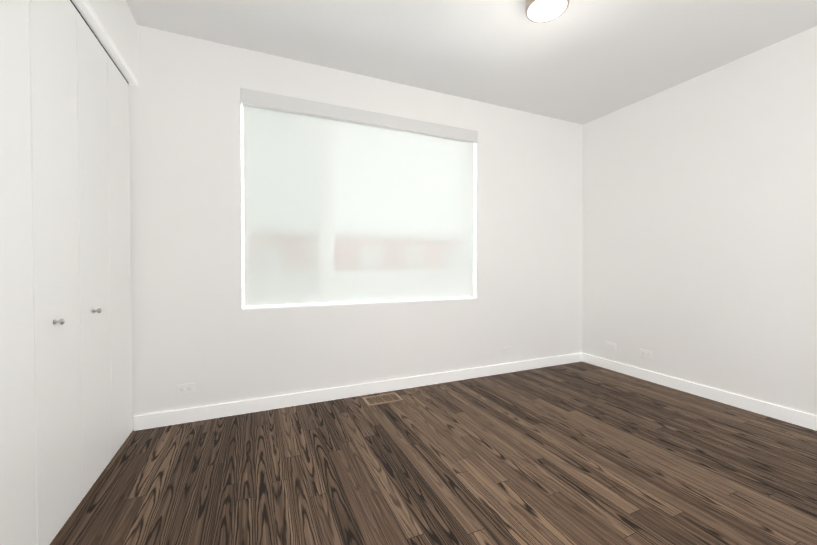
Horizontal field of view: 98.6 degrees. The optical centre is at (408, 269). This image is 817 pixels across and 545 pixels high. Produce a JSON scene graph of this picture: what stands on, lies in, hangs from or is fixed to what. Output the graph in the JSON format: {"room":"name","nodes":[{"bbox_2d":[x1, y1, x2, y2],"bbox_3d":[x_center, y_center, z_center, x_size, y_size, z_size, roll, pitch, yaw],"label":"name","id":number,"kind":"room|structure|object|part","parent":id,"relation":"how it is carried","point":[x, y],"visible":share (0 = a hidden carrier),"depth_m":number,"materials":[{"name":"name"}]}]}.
{"room":"empty bedroom","nodes":[
{"label":"empty bedroom","id":0,"kind":"room"},
{"bbox_2d":[87,0,137,79],"bbox_3d":[-1.364,-0.251,0.176,0.900,2.800,4.540,0,1,-24],"label":"wall","id":1,"kind":"structure","parent":0,"point":[117,20],"depth_m":2.12,"materials":[{"name":"paint"}]},
{"bbox_2d":[0,0,137,544],"bbox_3d":[-1.427,-0.083,1.347,0.076,2.407,2.350,0,1,-24],"label":"closet","id":2,"kind":"object","parent":1,"relation":"in","point":[66,415],"depth_m":1.52,"materials":[{"name":"white wood"}]},
{"bbox_3d":[-1.362,-0.053,1.149,0.035,2.353,0.382,0,1,-24],"label":"door","id":3,"kind":"part","parent":2,"relation":"part of","materials":[{"name":"white wood"}]},
{"bbox_3d":[-1.518,-0.058,1.502,0.035,2.353,0.382,0,1,-24],"label":"door","id":4,"kind":"part","parent":2,"relation":"part of","materials":[{"name":"white wood"}]},
{"bbox_3d":[-1.467,0.221,1.474,0.032,0.027,0.027,0,1,-24],"label":"knob","id":5,"kind":"part","parent":2,"relation":"part of","materials":[{"name":"silver metal"}]},
{"bbox_3d":[-1.674,-0.063,1.857,0.035,2.353,0.382,0,1,-24],"label":"door","id":6,"kind":"part","parent":2,"relation":"part of","materials":[{"name":"white wood"}]},
{"bbox_3d":[-1.625,0.216,1.833,0.032,0.027,0.027,0,1,-24],"label":"knob","id":7,"kind":"part","parent":2,"relation":"part of","materials":[{"name":"silver metal"}]},
{"bbox_3d":[-1.830,-0.068,2.210,0.035,2.353,0.382,0,1,-24],"label":"door","id":8,"kind":"part","parent":2,"relation":"part of","materials":[{"name":"white wood"}]},
{"bbox_2d":[129,25,582,429],"bbox_3d":[-0.237,-0.295,3.317,5.495,2.800,0.300,0,1,-24],"label":"wall","id":9,"kind":"structure","parent":0,"point":[202,330],"depth_m":2.84,"materials":[{"name":"paint"}]},
{"bbox_2d":[177,383,194,394],"bbox_3d":[-1.619,0.871,2.556,0.115,0.070,0.009,0,1,-24],"label":"electrical outlet","id":10,"kind":"object","parent":9,"relation":"attached to","point":[185,388],"visible":1,"depth_m":2.55,"materials":[{"name":"white plastic"}]},
{"bbox_2d":[241,107,243,306],"bbox_3d":[-0.367,-0.543,3.300,2.165,1.703,0.060,0,1,-24],"label":"window","id":11,"kind":"structure","parent":9,"relation":"in","point":[242,207],"depth_m":2.84,"materials":[{"name":"white"}]},
{"bbox_2d":[134,353,581,430],"bbox_3d":[0.083,1.055,3.304,4.335,0.100,0.016,0,1,-24],"label":"baseboard","id":12,"kind":"structure","parent":9,"relation":"attached to","point":[161,419],"depth_m":2.96,"materials":[{"name":"white wood"}]},
{"bbox_2d":[242,297,476,309],"bbox_3d":[-0.323,0.304,3.211,2.163,0.012,0.157,0,1,-24],"label":"window sill","id":13,"kind":"structure","parent":9,"relation":"attached to","point":[334,304],"depth_m":3.07,"materials":[{"name":"white"}]},
{"bbox_2d":[241,88,477,143],"bbox_3d":[-0.307,-1.336,3.152,2.161,0.111,0.089,0,1,-24],"label":"fascia","id":14,"kind":"object","parent":9,"relation":"attached to","point":[265,100],"visible":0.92,"depth_m":3.02,"materials":[{"name":"white"}]},
{"bbox_2d":[243,105,473,305],"bbox_3d":[-0.309,-0.505,3.167,2.133,1.571,0.001,0,1,-24],"label":"roller blind","id":15,"kind":"object","parent":14,"relation":"hanging from","point":[337,211],"visible":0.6,"depth_m":3.08,"materials":[{"name":"fabric"}]},
{"bbox_2d":[244,296,473,306],"bbox_3d":[-0.309,0.286,3.179,2.133,0.012,0.014,0,1,-24],"label":"bar","id":16,"kind":"object","parent":15,"relation":"attached to","point":[354,301],"visible":0.98,"depth_m":3.08,"materials":[{"name":"white plastic"}]},
{"bbox_2d":[502,346,510,353],"bbox_3d":[1.039,0.855,3.726,0.115,0.070,0.009,0,1,-24],"label":"electrical outlet","id":17,"kind":"object","parent":9,"relation":"attached to","point":[506,349],"visible":1,"depth_m":3.73,"materials":[{"name":"white plastic"}]},
{"bbox_2d":[50,361,816,544],"bbox_3d":[0.678,1.194,1.260,5.495,0.120,4.840,0,1,-24],"label":"floor","id":18,"kind":"structure","parent":0,"point":[580,453],"depth_m":1.93,"materials":[{"name":"brown wood"}]},
{"bbox_2d":[362,392,402,405],"bbox_3d":[-0.220,1.107,2.994,0.310,0.006,0.190,0,1,-24],"label":"floor vent","id":19,"kind":"object","parent":18,"relation":"in","point":[382,399],"visible":1,"depth_m":2.99,"materials":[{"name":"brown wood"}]},
{"bbox_2d":[125,0,816,124],"bbox_3d":[0.678,-1.726,1.219,5.495,0.120,4.840,0,1,-24],"label":"ceiling","id":20,"kind":"structure","parent":0,"point":[582,62],"depth_m":2.56,"materials":[{"name":"paint"}]},
{"bbox_2d":[525,0,568,22],"bbox_3d":[0.849,-1.630,2.154,0.250,0.098,0.250,0,1,-24],"label":"ceiling light","id":21,"kind":"object","parent":20,"relation":"attached to","point":[540,11],"visible":1,"depth_m":2.15,"materials":[{"name":"beige"}]},
{"bbox_2d":[582,26,816,415],"bbox_3d":[3.116,-0.279,2.149,0.300,2.800,4.540,0,1,-24],"label":"wall","id":22,"kind":"structure","parent":0,"point":[699,247],"depth_m":2.97,"materials":[{"name":"paint"}]},
{"bbox_2d":[606,342,615,349],"bbox_3d":[2.212,0.836,3.835,0.009,0.070,0.115,0,1,-24],"label":"electrical outlet","id":23,"kind":"object","parent":22,"relation":"attached to","point":[609,345],"visible":1,"depth_m":3.83,"materials":[{"name":"white plastic"}]},
{"bbox_2d":[640,349,651,358],"bbox_3d":[2.362,0.841,3.494,0.009,0.070,0.115,0,1,-24],"label":"electrical outlet","id":24,"kind":"object","parent":22,"relation":"attached to","point":[645,353],"visible":1,"depth_m":3.49,"materials":[{"name":"white plastic"}]},
{"bbox_2d":[582,353,816,430],"bbox_3d":[2.914,1.070,2.234,0.016,0.100,4.224,0,1,-24],"label":"baseboard","id":25,"kind":"structure","parent":22,"relation":"attached to","point":[799,418],"depth_m":2.96,"materials":[{"name":"white wood"}]}
]}

